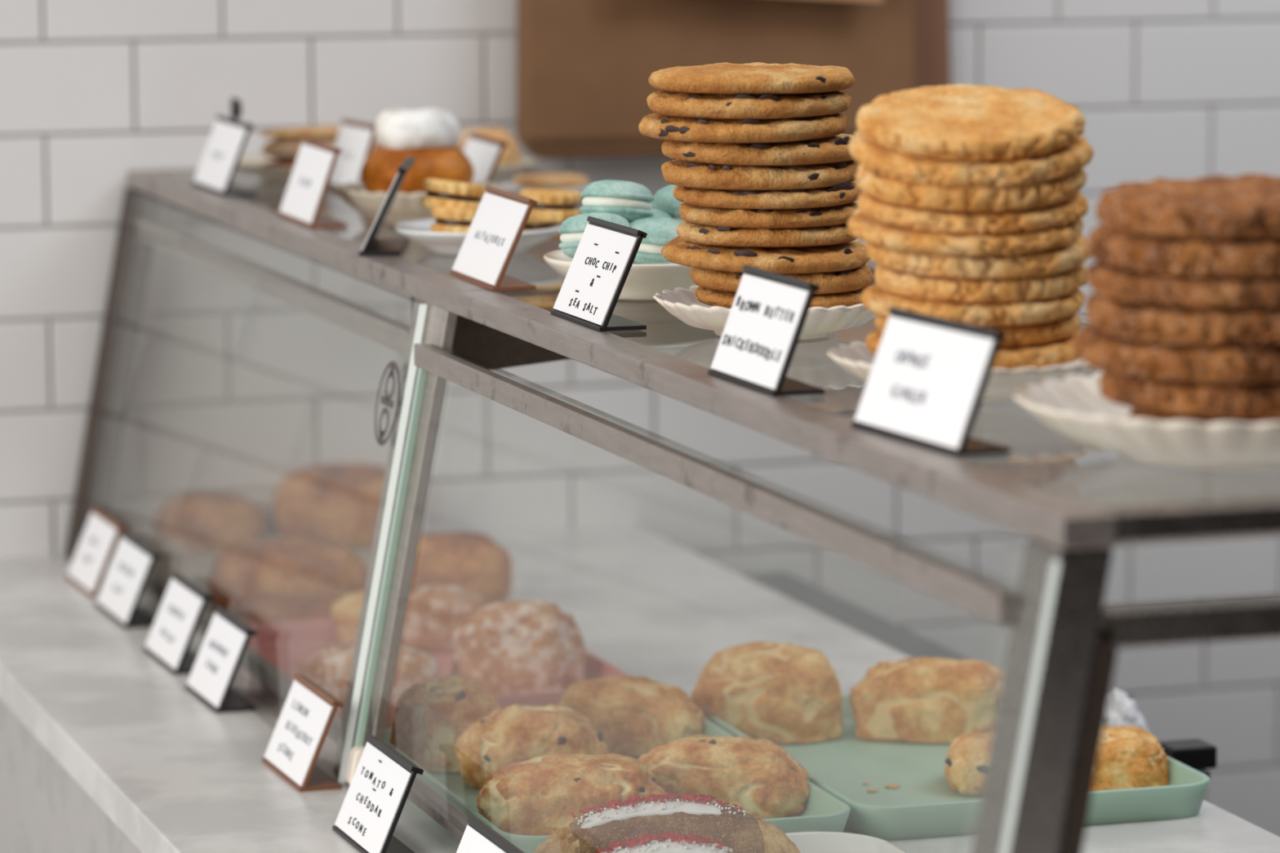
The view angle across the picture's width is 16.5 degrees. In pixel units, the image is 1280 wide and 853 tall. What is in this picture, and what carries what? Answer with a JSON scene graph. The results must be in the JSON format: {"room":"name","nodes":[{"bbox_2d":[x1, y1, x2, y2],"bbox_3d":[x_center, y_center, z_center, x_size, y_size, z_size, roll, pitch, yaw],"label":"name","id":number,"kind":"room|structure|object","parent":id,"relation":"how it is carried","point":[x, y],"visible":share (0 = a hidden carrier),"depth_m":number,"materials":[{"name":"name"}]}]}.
{"room":"cafe","nodes":[
{"label":"cafe","id":0,"kind":"room"},
{"bbox_2d":[0,0,1279,836],"bbox_3d":[-0.630,-0.726,3.759,6.200,3.520,0.161,-3,8,-18],"label":"wall","id":1,"kind":"structure","parent":0,"point":[238,388],"depth_m":3.90,"materials":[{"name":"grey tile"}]},
{"bbox_2d":[515,0,915,159],"bbox_3d":[0.071,-0.443,3.901,0.370,0.404,0.040,-3,8,-18],"label":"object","id":2,"kind":"object","parent":1,"relation":"hanging from","point":[584,68],"visible":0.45,"depth_m":3.88,"materials":[{"name":"paper"}]},
{"bbox_2d":[846,0,883,2],"bbox_3d":[0.097,-0.506,3.870,0.238,0.271,0.030,-3,8,-18],"label":"flap","id":3,"kind":"object","parent":2,"relation":"hanging from","point":[877,1],"visible":1,"depth_m":3.91,"materials":[{"name":"brown"}]},
{"bbox_2d":[915,0,951,88],"bbox_3d":[0.106,-0.467,3.938,0.367,0.368,0.010,-3,8,-18],"label":"kraft bag","id":4,"kind":"object","parent":1,"relation":"hanging from","point":[932,31],"visible":0.02,"depth_m":4.00,"materials":[{"name":"brown paper"}]},
{"bbox_3d":[0.176,1.390,1.552,6.200,0.080,5.360,-3,8,-18],"label":"floor","id":5,"kind":"structure","parent":0,"visible":0},
{"bbox_2d":[0,524,1279,852],"bbox_3d":[0.176,0.764,2.442,0.661,0.920,3.199,-3,8,-18],"label":"countertop","id":6,"kind":"structure","parent":5,"relation":"on","point":[104,748],"depth_m":3.25,"materials":[{"name":"white stone"}]},
{"bbox_2d":[65,506,126,597],"bbox_3d":[-0.452,0.104,3.668,0.031,0.060,0.103,-3,8,-19],"label":"sign holder","id":7,"kind":"object","parent":6,"relation":"on","point":[98,541],"visible":0.94,"depth_m":3.66,"materials":[{"name":"paper"}]},
{"bbox_2d":[94,531,161,628],"bbox_3d":[-0.410,0.122,3.534,0.031,0.060,0.113,-3,8,-19],"label":"sign holder","id":8,"kind":"object","parent":6,"relation":"on","point":[132,562],"visible":1,"depth_m":3.52,"materials":[{"name":"paper"}]},
{"bbox_2d":[142,572,213,675],"bbox_3d":[-0.350,0.148,3.340,0.031,0.060,0.106,-3,8,-19],"label":"sign holder","id":9,"kind":"object","parent":6,"relation":"on","point":[184,603],"visible":0.99,"depth_m":3.33,"materials":[{"name":"paper"}]},
{"bbox_2d":[153,493,266,552],"bbox_3d":[-0.376,0.081,3.863,0.098,0.046,0.099,0,8,0],"label":"pastry","id":10,"kind":"object","parent":6,"relation":"on","point":[201,522],"visible":0.92,"depth_m":3.82,"materials":[{"name":"food"}]},
{"bbox_2d":[185,606,257,713],"bbox_3d":[-0.303,0.168,3.194,0.031,0.060,0.098,-3,8,-19],"label":"sign holder","id":11,"kind":"object","parent":6,"relation":"on","point":[227,638],"visible":1,"depth_m":3.18,"materials":[{"name":"paper"}]},
{"bbox_2d":[231,593,342,623],"bbox_3d":[-0.267,0.146,3.429,0.102,0.034,0.074,0,8,0],"label":"pastry","id":12,"kind":"object","parent":6,"relation":"on","point":[277,607],"visible":0.51,"depth_m":3.40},
{"bbox_2d":[262,672,344,791],"bbox_3d":[-0.225,0.203,2.939,0.031,0.060,0.101,-3,8,-19],"label":"sign holder","id":13,"kind":"object","parent":6,"relation":"on","point":[308,711],"visible":1,"depth_m":2.93,"materials":[{"name":"orange metal"}]},
{"bbox_2d":[145,536,508,617],"bbox_3d":[-0.277,0.128,3.656,0.250,0.012,0.400,-3,8,-18],"label":"serving tray","id":14,"kind":"object","parent":6,"relation":"on","point":[195,566],"visible":0.05,"depth_m":3.77,"materials":[{"name":"beige"}]},
{"bbox_2d":[208,538,368,611],"bbox_3d":[-0.283,0.117,3.563,0.130,0.055,0.099,0,8,0],"label":"pastry","id":15,"kind":"object","parent":14,"relation":"on","point":[242,572],"visible":0.69,"depth_m":3.52,"materials":[{"name":"food"}]},
{"bbox_2d":[408,531,511,606],"bbox_3d":[-0.155,0.114,3.560,0.105,0.061,0.090,0,8,0],"label":"pastry","id":16,"kind":"object","parent":14,"relation":"on","point":[470,562],"visible":0.49,"depth_m":3.52,"materials":[{"name":"food"}]},
{"bbox_2d":[272,463,385,547],"bbox_3d":[-0.259,0.065,3.892,0.128,0.068,0.120,0,8,0],"label":"pastry","id":17,"kind":"object","parent":6,"relation":"on","point":[335,504],"visible":0.67,"depth_m":3.84,"materials":[{"name":"food"}]},
{"bbox_2d":[330,589,402,644],"bbox_3d":[-0.207,0.144,3.412,0.065,0.041,0.078,-1,8,-7],"label":"scone","id":18,"kind":"object","parent":6,"relation":"on","point":[345,613],"visible":0.41,"depth_m":3.38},
{"bbox_2d":[332,734,423,852],"bbox_3d":[-0.163,0.230,2.736,0.031,0.060,0.102,-3,8,-19],"label":"sign holder","id":19,"kind":"object","parent":6,"relation":"on","point":[382,782],"visible":1,"depth_m":2.73,"materials":[{"name":"paper"}]},
{"bbox_2d":[245,618,630,729],"bbox_3d":[-0.157,0.179,3.246,0.236,0.022,0.335,-3,8,-18],"label":"serving tray","id":20,"kind":"object","parent":6,"relation":"on","point":[286,646],"visible":0.06,"depth_m":3.36,"materials":[{"name":"pink"}]},
{"bbox_2d":[297,641,439,703],"bbox_3d":[-0.194,0.175,3.196,0.103,0.039,0.084,1,8,9],"label":"scone","id":21,"kind":"object","parent":20,"relation":"on","point":[329,668],"visible":0.45,"depth_m":3.17,"materials":[{"name":"food"}]},
{"bbox_2d":[400,585,485,651],"bbox_3d":[-0.150,0.143,3.392,0.069,0.048,0.078,0,8,0],"label":"scone","id":22,"kind":"object","parent":20,"relation":"on","point":[433,613],"visible":0.64,"depth_m":3.36,"materials":[{"name":"food"}]},
{"bbox_2d":[450,600,586,695],"bbox_3d":[-0.088,0.158,3.217,0.098,0.066,0.083,0,8,0],"label":"scone","id":23,"kind":"object","parent":20,"relation":"on","point":[515,646],"visible":0.8,"depth_m":3.18,"materials":[{"name":"food"}]},
{"bbox_2d":[456,816,524,852],"bbox_3d":[-0.091,0.262,2.505,0.031,0.060,0.102,-3,8,-19],"label":"sign holder","id":24,"kind":"object","parent":6,"relation":"on","point":[477,837],"visible":1,"depth_m":2.52,"materials":[{"name":"paper"}]},
{"bbox_2d":[383,718,850,852],"bbox_3d":[-0.024,0.232,2.852,0.228,0.022,0.345,-3,8,-17],"label":"serving tray","id":25,"kind":"object","parent":6,"relation":"on","point":[823,811],"visible":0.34,"depth_m":2.76,"materials":[{"name":"green"}]},
{"bbox_2d":[390,675,502,773],"bbox_3d":[-0.128,0.195,2.953,0.081,0.064,0.062,0,8,0],"label":"scone","id":26,"kind":"object","parent":25,"relation":"on","point":[429,717],"visible":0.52,"depth_m":2.93,"materials":[{"name":"brown"}]},
{"bbox_2d":[454,703,608,789],"bbox_3d":[-0.071,0.207,2.901,0.102,0.053,0.083,0,8,0],"label":"scone","id":27,"kind":"object","parent":25,"relation":"on","point":[516,733],"visible":0.66,"depth_m":2.87,"materials":[{"name":"brown"}]},
{"bbox_2d":[476,753,665,835],"bbox_3d":[-0.042,0.229,2.760,0.121,0.049,0.087,0,8,0],"label":"scone","id":28,"kind":"object","parent":25,"relation":"on","point":[537,796],"visible":0.58,"depth_m":2.73,"materials":[{"name":"brown"}]},
{"bbox_2d":[558,675,704,757],"bbox_3d":[-0.009,0.194,3.011,0.109,0.050,0.078,0,8,5],"label":"scone","id":29,"kind":"object","parent":25,"relation":"on","point":[634,716],"visible":0.66,"depth_m":2.98,"materials":[{"name":"food"}]},
{"bbox_2d":[637,734,809,819],"bbox_3d":[0.052,0.220,2.822,0.113,0.049,0.082,0,8,0],"label":"scone","id":30,"kind":"object","parent":25,"relation":"on","point":[759,776],"visible":0.73,"depth_m":2.79,"materials":[{"name":"brown"}]},
{"bbox_2d":[63,168,1279,852],"bbox_3d":[-0.002,0.068,2.906,0.394,0.333,2.030,-3,8,-18],"label":"display case","id":31,"kind":"object","parent":6,"relation":"on","point":[1064,643],"visible":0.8,"depth_m":2.44,"materials":[{"name":"metal"}]},
{"bbox_2d":[191,97,257,195],"bbox_3d":[-0.339,-0.230,3.590,0.029,0.075,0.114,-3,8,-18],"label":"sign holder","id":32,"kind":"object","parent":31,"relation":"on","point":[228,136],"visible":1,"depth_m":3.58,"materials":[{"name":"black plastic"}]},
{"bbox_2d":[235,155,293,182],"bbox_3d":[-0.276,-0.216,3.705,0.148,0.015,0.148,-3,8,-18],"label":"round plate","id":33,"kind":"object","parent":31,"relation":"on","point":[248,164],"visible":0.34,"depth_m":3.66,"materials":[{"name":"beige"}]},
{"bbox_2d":[259,125,379,166],"bbox_3d":[-0.265,-0.234,3.696,0.107,0.036,0.078,-1,8,-5],"label":"wedge","id":34,"kind":"object","parent":33,"relation":"on","point":[285,148],"visible":0.41,"depth_m":3.67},
{"bbox_2d":[277,137,347,228],"bbox_3d":[-0.246,-0.183,3.302,0.029,0.059,0.110,-3,8,-17],"label":"sign holder","id":35,"kind":"object","parent":31,"relation":"on","point":[315,162],"visible":1,"depth_m":3.29,"materials":[{"name":"paper"}]},
{"bbox_2d":[328,118,375,188],"bbox_3d":[-0.232,-0.221,3.593,0.029,0.055,0.082,-3,8,-22],"label":"sign holder","id":36,"kind":"object","parent":31,"relation":"on","point":[355,139],"visible":0.6,"depth_m":3.58,"materials":[{"name":"orange metal"}]},
{"bbox_2d":[358,155,415,255],"bbox_3d":[-0.176,-0.155,3.089,0.034,0.062,0.102,0,8,1],"label":"sign holder","id":37,"kind":"object","parent":31,"relation":"on","point":[372,246],"visible":0.95,"depth_m":3.06,"materials":[{"name":"black plastic"}]},
{"bbox_2d":[333,180,502,223],"bbox_3d":[-0.166,-0.167,3.304,0.126,0.026,0.127,-3,8,-18],"label":"plate","id":38,"kind":"object","parent":31,"relation":"on","point":[405,206],"visible":0.49,"depth_m":3.26,"materials":[{"name":"beige"}]},
{"bbox_2d":[360,107,474,194],"bbox_3d":[-0.166,-0.199,3.300,0.088,0.077,0.084,-3,8,-18],"label":"bun","id":39,"kind":"object","parent":38,"relation":"in","point":[429,135],"visible":0.84,"depth_m":3.27,"materials":[{"name":"food"}]},
{"bbox_2d":[390,217,562,254],"bbox_3d":[-0.112,-0.132,3.075,0.123,0.018,0.123,-3,8,-18],"label":"round plate","id":40,"kind":"object","parent":31,"relation":"on","point":[417,231],"visible":0.53,"depth_m":3.04,"materials":[{"name":"white"}]},
{"bbox_2d":[431,205,478,232],"bbox_3d":[-0.122,-0.142,3.055,0.045,0.022,0.044,2,8,14],"label":"biscuit","id":41,"kind":"object","parent":40,"relation":"on","point":[448,219],"visible":0.59,"depth_m":3.04,"materials":[{"name":"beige food"}]},
{"bbox_2d":[421,177,486,208],"bbox_3d":[-0.129,-0.160,3.066,0.046,0.026,0.045,0,8,-2],"label":"biscuit","id":42,"kind":"object","parent":41,"relation":"on","point":[442,193],"visible":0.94,"depth_m":3.05,"materials":[{"name":"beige food"}]},
{"bbox_2d":[523,220,562,240],"bbox_3d":[-0.068,-0.144,3.115,0.045,0.023,0.044,-6,10,-37],"label":"biscuit","id":43,"kind":"object","parent":40,"relation":"on","point":[531,225],"visible":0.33,"depth_m":3.10,"materials":[{"name":"orange food"}]},
{"bbox_2d":[519,188,582,222],"bbox_3d":[-0.063,-0.156,3.104,0.045,0.022,0.044,-2,8,-9],"label":"biscuit","id":44,"kind":"object","parent":43,"relation":"on","point":[553,205],"visible":0.75,"depth_m":3.09,"materials":[{"name":"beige food"}]},
{"bbox_2d":[462,132,508,183],"bbox_3d":[-0.128,-0.200,3.445,0.029,0.053,0.098,-3,8,-17],"label":"sign holder","id":45,"kind":"object","parent":31,"relation":"on","point":[484,153],"visible":0.48,"depth_m":3.43,"materials":[{"name":"orange metal"}]},
{"bbox_2d":[449,185,537,291],"bbox_3d":[-0.095,-0.123,2.863,0.031,0.058,0.109,-3,8,-17],"label":"sign holder","id":46,"kind":"object","parent":31,"relation":"on","point":[483,259],"visible":1,"depth_m":2.85,"materials":[{"name":"paper"}]},
{"bbox_2d":[489,156,537,182],"bbox_3d":[-0.155,-0.212,3.666,0.140,0.017,0.140,-3,8,-18],"label":"round plate","id":47,"kind":"object","parent":31,"relation":"on","point":[501,171],"visible":0.19,"depth_m":3.63,"materials":[{"name":"beige"}]},
{"bbox_2d":[455,127,486,150],"bbox_3d":[-0.137,-0.237,3.710,0.060,0.030,0.049,-3,8,-18],"label":"pastry","id":48,"kind":"object","parent":47,"relation":"on","point":[464,136],"visible":0.12,"depth_m":3.69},
{"bbox_2d":[462,128,521,165],"bbox_3d":[-0.122,-0.229,3.642,0.047,0.034,0.047,4,9,28],"label":"pastry","id":49,"kind":"object","parent":47,"relation":"on","point":[510,155],"visible":0.47,"depth_m":3.63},
{"bbox_2d":[500,182,589,195],"bbox_3d":[-0.077,-0.189,3.535,0.084,0.007,0.084,-3,8,-18],"label":"plate","id":50,"kind":"object","parent":31,"relation":"on","point":[513,188],"visible":0.25,"depth_m":3.56,"materials":[{"name":"white"}]},
{"bbox_2d":[513,173,588,187],"bbox_3d":[-0.071,-0.198,3.536,0.059,0.008,0.061,-3,8,-18],"label":"biscuit","id":51,"kind":"object","parent":50,"relation":"on","point":[544,180],"visible":1,"depth_m":3.52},
{"bbox_2d":[550,215,647,331],"bbox_3d":[-0.025,-0.092,2.634,0.030,0.059,0.100,-3,8,-18],"label":"sign holder","id":52,"kind":"object","parent":31,"relation":"on","point":[598,271],"visible":1,"depth_m":2.62,"materials":[{"name":"paper"}]},
{"bbox_2d":[543,249,697,299],"bbox_3d":[0.002,-0.096,2.789,0.126,0.025,0.126,-3,8,-18],"label":"round plate","id":53,"kind":"object","parent":31,"relation":"on","point":[642,282],"visible":0.32,"depth_m":2.74,"materials":[{"name":"beige ceramic"}]},
{"bbox_2d":[558,213,630,258],"bbox_3d":[-0.028,-0.119,2.765,0.047,0.031,0.047,-6,10,-38],"label":"macaron","id":54,"kind":"object","parent":53,"relation":"on","point":[572,229],"visible":0.44,"depth_m":2.75,"materials":[{"name":"teal food"}]},
{"bbox_2d":[579,179,654,222],"bbox_3d":[-0.015,-0.140,2.783,0.047,0.031,0.047,0,8,0],"label":"macaron","id":55,"kind":"object","parent":54,"relation":"on","point":[629,200],"visible":0.84,"depth_m":2.76,"materials":[{"name":"teal food"}]},
{"bbox_2d":[629,216,682,264],"bbox_3d":[0.012,-0.115,2.768,0.049,0.032,0.049,-1,8,-7],"label":"macaron","id":56,"kind":"object","parent":53,"relation":"on","point":[660,231],"visible":0.38,"depth_m":2.75,"materials":[{"name":"teal food"}]},
{"bbox_2d":[650,184,685,221],"bbox_3d":[0.030,-0.139,2.829,0.047,0.033,0.048,1,8,9],"label":"macaron","id":57,"kind":"object","parent":56,"relation":"on","point":[664,200],"visible":0.25,"depth_m":2.81,"materials":[{"name":"teal food"}]},
{"bbox_2d":[649,208,673,218],"bbox_3d":[0.001,-0.124,2.817,0.046,0.030,0.046,6,10,37],"label":"macaron","id":58,"kind":"object","parent":53,"relation":"on","point":[658,213],"visible":0.06,"depth_m":2.81,"materials":[{"name":"teal food"}]},
{"bbox_2d":[653,284,877,339],"bbox_3d":[0.079,-0.066,2.569,0.142,0.023,0.143,-3,8,-18],"label":"plate","id":59,"kind":"object","parent":31,"relation":"on","point":[683,304],"visible":0.48,"depth_m":2.52,"materials":[{"name":"beige ceramic"}]},
{"bbox_2d":[694,285,870,308],"bbox_3d":[0.083,-0.078,2.568,0.105,0.012,0.106,7,10,41],"label":"cookie","id":60,"kind":"object","parent":59,"relation":"on","point":[712,297],"visible":0.18,"depth_m":2.54,"materials":[{"name":"brown food"}]},
{"bbox_2d":[689,264,872,293],"bbox_3d":[0.082,-0.090,2.566,0.106,0.016,0.110,-1,8,-3],"label":"cookie","id":61,"kind":"object","parent":60,"relation":"on","point":[860,277],"visible":0.37,"depth_m":2.53,"materials":[{"name":"brown food"}]},
{"bbox_2d":[661,235,870,273],"bbox_3d":[0.074,-0.102,2.561,0.120,0.016,0.121,3,8,21],"label":"cookie","id":62,"kind":"object","parent":61,"relation":"on","point":[851,255],"visible":0.6,"depth_m":2.52,"materials":[{"name":"brown food"}]},
{"bbox_2d":[675,220,857,247],"bbox_3d":[0.075,-0.115,2.562,0.106,0.012,0.106,-3,8,-21],"label":"cookie","id":63,"kind":"object","parent":62,"relation":"on","point":[691,232],"visible":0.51,"depth_m":2.52,"materials":[{"name":"brown food"}]},
{"bbox_2d":[679,201,858,228],"bbox_3d":[0.076,-0.126,2.559,0.107,0.013,0.108,-2,8,-11],"label":"cookie","id":64,"kind":"object","parent":63,"relation":"on","point":[839,214],"visible":0.5,"depth_m":2.52,"materials":[{"name":"brown food"}]},
{"bbox_2d":[672,181,862,208],"bbox_3d":[0.076,-0.137,2.557,0.112,0.013,0.111,-4,9,-24],"label":"cookie","id":65,"kind":"object","parent":64,"relation":"on","point":[846,193],"visible":0.52,"depth_m":2.51,"materials":[{"name":"brown food"}]},
{"bbox_2d":[661,159,860,190],"bbox_3d":[0.070,-0.149,2.554,0.112,0.016,0.116,3,8,21],"label":"cookie","id":66,"kind":"object","parent":65,"relation":"on","point":[677,172],"visible":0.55,"depth_m":2.51,"materials":[{"name":"brown food"}]},
{"bbox_2d":[661,133,853,165],"bbox_3d":[0.071,-0.163,2.554,0.116,0.016,0.115,-8,11,-43],"label":"cookie","id":67,"kind":"object","parent":66,"relation":"on","point":[836,148],"visible":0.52,"depth_m":2.51,"materials":[{"name":"brown food"}]},
{"bbox_2d":[638,112,848,142],"bbox_3d":[0.059,-0.175,2.548,0.120,0.016,0.119,7,11,42],"label":"cookie","id":68,"kind":"object","parent":67,"relation":"on","point":[657,126],"visible":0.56,"depth_m":2.50,"materials":[{"name":"brown food"}]},
{"bbox_2d":[646,90,851,119],"bbox_3d":[0.062,-0.188,2.547,0.118,0.015,0.119,2,8,13],"label":"cookie","id":69,"kind":"object","parent":68,"relation":"on","point":[702,105],"visible":0.67,"depth_m":2.50,"materials":[{"name":"brown food"}]},
{"bbox_2d":[648,62,854,93],"bbox_3d":[0.066,-0.202,2.545,0.120,0.014,0.118,-7,10,-40],"label":"cookie","id":70,"kind":"object","parent":69,"relation":"on","point":[725,77],"visible":1,"depth_m":2.50,"materials":[{"name":"brown food"}]},
{"bbox_2d":[707,264,824,396],"bbox_3d":[0.066,-0.052,2.339,0.029,0.059,0.100,-3,8,-19],"label":"sign holder","id":71,"kind":"object","parent":31,"relation":"on","point":[766,321],"visible":1,"depth_m":2.33,"materials":[{"name":"paper"}]},
{"bbox_2d":[851,306,1010,457],"bbox_3d":[0.139,-0.023,2.125,0.029,0.059,0.114,-3,8,-23],"label":"sign holder","id":72,"kind":"object","parent":31,"relation":"on","point":[929,376],"visible":1,"depth_m":2.12,"materials":[{"name":"paper"}]},
{"bbox_2d":[826,341,1100,402],"bbox_3d":[0.173,-0.028,2.297,0.150,0.022,0.151,-3,8,-18],"label":"plate","id":73,"kind":"object","parent":31,"relation":"on","point":[855,357],"visible":0.28,"depth_m":2.25,"materials":[{"name":"beige ceramic"}]},
{"label":"cookie","id":74,"kind":"object","parent":73,"relation":"in","visible":0},
{"bbox_2d":[865,328,1080,369],"bbox_3d":[0.176,-0.043,2.296,0.115,0.015,0.115,-1,8,-8],"label":"cookie","id":75,"kind":"object","parent":74,"relation":"on","point":[1062,351],"visible":0.18,"depth_m":2.25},
{"bbox_2d":[875,313,1080,346],"bbox_3d":[0.176,-0.055,2.295,0.105,0.016,0.105,-3,8,-21],"label":"cookie","id":76,"kind":"object","parent":75,"relation":"on","point":[1062,328],"visible":0.17,"depth_m":2.25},
{"bbox_2d":[861,283,1084,325],"bbox_3d":[0.173,-0.067,2.292,0.116,0.017,0.115,7,11,44],"label":"cookie","id":77,"kind":"object","parent":76,"relation":"on","point":[877,300],"visible":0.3,"depth_m":2.25,"materials":[{"name":"food"}]},
{"bbox_2d":[874,263,1088,302],"bbox_3d":[0.177,-0.079,2.291,0.109,0.019,0.110,4,9,27],"label":"cookie","id":78,"kind":"object","parent":77,"relation":"on","point":[899,282],"visible":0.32,"depth_m":2.25,"materials":[{"name":"food"}]},
{"bbox_2d":[865,234,1089,279],"bbox_3d":[0.175,-0.093,2.288,0.116,0.021,0.116,0,8,-1],"label":"cookie","id":79,"kind":"object","parent":78,"relation":"on","point":[1062,259],"visible":0.41,"depth_m":2.24,"materials":[{"name":"food"}]},
{"bbox_2d":[847,208,1084,256],"bbox_3d":[0.168,-0.104,2.284,0.122,0.022,0.122,2,8,16],"label":"cookie","id":80,"kind":"object","parent":79,"relation":"on","point":[861,226],"visible":0.36,"depth_m":2.24,"materials":[{"name":"food"}]},
{"bbox_2d":[857,191,1088,234],"bbox_3d":[0.172,-0.116,2.284,0.119,0.023,0.118,0,8,-2],"label":"cookie","id":81,"kind":"object","parent":80,"relation":"on","point":[1073,210],"visible":0.35,"depth_m":2.24,"materials":[{"name":"food"}]},
{"bbox_2d":[855,163,1087,211],"bbox_3d":[0.171,-0.129,2.281,0.117,0.027,0.118,-3,8,-17],"label":"cookie","id":82,"kind":"object","parent":81,"relation":"on","point":[882,188],"visible":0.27,"depth_m":2.23,"materials":[{"name":"food"}]},
{"bbox_2d":[848,129,1093,187],"bbox_3d":[0.171,-0.144,2.280,0.124,0.032,0.122,-7,10,-39],"label":"cookie","id":83,"kind":"object","parent":82,"relation":"on","point":[913,169],"visible":0.33,"depth_m":2.23,"materials":[{"name":"food"}]},
{"bbox_2d":[856,84,1085,160],"bbox_3d":[0.171,-0.157,2.278,0.117,0.032,0.116,3,8,23],"label":"cookie","id":84,"kind":"object","parent":83,"relation":"on","point":[957,122],"visible":1,"depth_m":2.25,"materials":[{"name":"food"}]},
{"bbox_2d":[1012,371,1279,468],"bbox_3d":[0.274,-0.001,2.074,0.197,0.029,0.198,-3,8,-18],"label":"plate","id":85,"kind":"object","parent":31,"relation":"on","point":[1075,406],"visible":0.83,"depth_m":2.01,"materials":[{"name":"beige ceramic"}]},
{"bbox_2d":[1128,408,1279,423],"bbox_3d":[0.275,-0.003,2.074,0.092,0.022,0.091,0,8,2],"label":"cookie","id":86,"kind":"object","parent":85,"relation":"on","point":[1135,413],"visible":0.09,"depth_m":2.04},
{"bbox_2d":[1099,371,1279,418],"bbox_3d":[0.274,-0.022,2.072,0.120,0.021,0.116,-8,11,-43],"label":"cookie","id":87,"kind":"object","parent":86,"relation":"on","point":[1250,399],"visible":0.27,"depth_m":2.02,"materials":[{"name":"food"}]},
{"bbox_2d":[1072,324,1279,382],"bbox_3d":[0.267,-0.038,2.067,0.126,0.020,0.126,-4,9,-23],"label":"cookie","id":88,"kind":"object","parent":87,"relation":"on","point":[1102,351],"visible":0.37,"depth_m":2.01,"materials":[{"name":"food"}]},
{"bbox_2d":[1085,292,1279,346],"bbox_3d":[0.273,-0.054,2.065,0.127,0.020,0.125,0,8,4],"label":"cookie","id":89,"kind":"object","parent":88,"relation":"on","point":[1184,326],"visible":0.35,"depth_m":2.01,"materials":[{"name":"food"}]},
{"bbox_2d":[1086,262,1279,308],"bbox_3d":[0.271,-0.070,2.063,0.123,0.018,0.121,3,9,25],"label":"cookie","id":90,"kind":"object","parent":89,"relation":"on","point":[1114,283],"visible":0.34,"depth_m":2.01,"materials":[{"name":"food"}]},
{"bbox_2d":[1086,223,1279,278],"bbox_3d":[0.274,-0.086,2.062,0.122,0.022,0.126,-7,11,-42],"label":"cookie","id":91,"kind":"object","parent":90,"relation":"on","point":[1251,258],"visible":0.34,"depth_m":2.01,"materials":[{"name":"food"}]},
{"bbox_2d":[1095,173,1279,239],"bbox_3d":[0.276,-0.103,2.060,0.122,0.022,0.123,-3,8,-23],"label":"cookie","id":92,"kind":"object","parent":91,"relation":"on","point":[1243,206],"visible":1,"depth_m":2.02,"materials":[{"name":"food"}]},
{"bbox_2d":[785,831,906,852],"bbox_3d":[0.081,0.279,2.521,0.222,0.018,0.320,-3,8,-18],"label":"plate","id":93,"kind":"object","parent":6,"relation":"on","point":[805,842],"visible":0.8,"depth_m":2.69,"materials":[{"name":"white"}]},
{"bbox_2d":[596,831,735,852],"bbox_3d":[0.013,0.252,2.506,0.134,0.041,0.076,-2,8,-11],"label":"iced turnover","id":94,"kind":"object","parent":93,"relation":"on","point":[649,843],"visible":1,"depth_m":2.50,"materials":[{"name":"white"}]},
{"bbox_2d":[533,793,799,852],"bbox_3d":[0.012,0.238,2.588,0.168,0.046,0.074,-2,8,-11],"label":"pastry","id":95,"kind":"object","parent":93,"relation":"on","point":[636,816],"visible":0.97,"depth_m":2.57,"materials":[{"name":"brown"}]},
{"bbox_2d":[709,694,1210,839],"bbox_3d":[0.203,0.221,2.931,0.244,0.022,0.345,-3,8,-17],"label":"serving tray","id":96,"kind":"object","parent":6,"relation":"on","point":[924,805],"visible":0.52,"depth_m":2.85,"materials":[{"name":"green"}]},
{"bbox_2d":[689,640,843,743],"bbox_3d":[0.084,0.181,3.048,0.111,0.065,0.079,-1,8,-7],"label":"scone","id":97,"kind":"object","parent":96,"relation":"on","point":[775,692],"visible":0.82,"depth_m":3.02,"materials":[{"name":"food"}]},
{"bbox_2d":[866,788,878,792],"bbox_3d":[0.151,0.237,2.872,0.008,0.002,0.006,-3,8,-18],"label":"crumb","id":98,"kind":"object","parent":96,"relation":"on","point":[871,790],"visible":1,"depth_m":2.87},
{"bbox_2d":[884,783,899,788],"bbox_3d":[0.165,0.235,2.885,0.010,0.002,0.007,-3,8,-18],"label":"crumb","id":99,"kind":"object","parent":96,"relation":"on","point":[891,785],"visible":1,"depth_m":2.88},
{"bbox_2d":[848,657,1003,743],"bbox_3d":[0.206,0.185,3.052,0.124,0.055,0.079,0,8,4],"label":"scone","id":100,"kind":"object","parent":96,"relation":"on","point":[918,700],"visible":0.81,"depth_m":3.02,"materials":[{"name":"food"}]},
{"bbox_2d":[944,732,992,795],"bbox_3d":[0.236,0.217,2.886,0.074,0.036,0.078,0,8,0],"label":"scone","id":101,"kind":"object","parent":96,"relation":"on","point":[966,761],"visible":0.38,"depth_m":2.86,"materials":[{"name":"brown"}]},
{"bbox_2d":[1093,725,1168,791],"bbox_3d":[0.310,0.215,2.888,0.072,0.039,0.074,0,8,0],"label":"scone","id":102,"kind":"object","parent":96,"relation":"on","point":[1130,757],"visible":0.47,"depth_m":2.86,"materials":[{"name":"brown"}]},
{"bbox_2d":[739,571,1210,799],"bbox_3d":[0.228,0.630,3.470,0.066,0.905,0.860,-3,8,-18],"label":"ledge","id":103,"kind":"object","parent":5,"relation":"on","point":[911,644],"visible":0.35,"depth_m":3.60,"materials":[{"name":"grey metal"}]},
{"bbox_2d":[1104,688,1149,733],"bbox_3d":[0.334,0.213,3.109,0.055,0.060,0.053,-3,8,-18],"label":"crumpled paper","id":104,"kind":"object","parent":103,"relation":"on","point":[1121,711],"visible":0.27,"depth_m":3.09,"materials":[{"name":"white paper"}]},
{"bbox_2d":[1158,738,1217,769],"bbox_3d":[0.374,0.225,3.028,0.034,0.016,0.030,-3,8,-18],"label":"box","id":105,"kind":"object","parent":103,"relation":"on","point":[1195,753],"visible":0.62,"depth_m":3.02,"materials":[{"name":"black plastic"}]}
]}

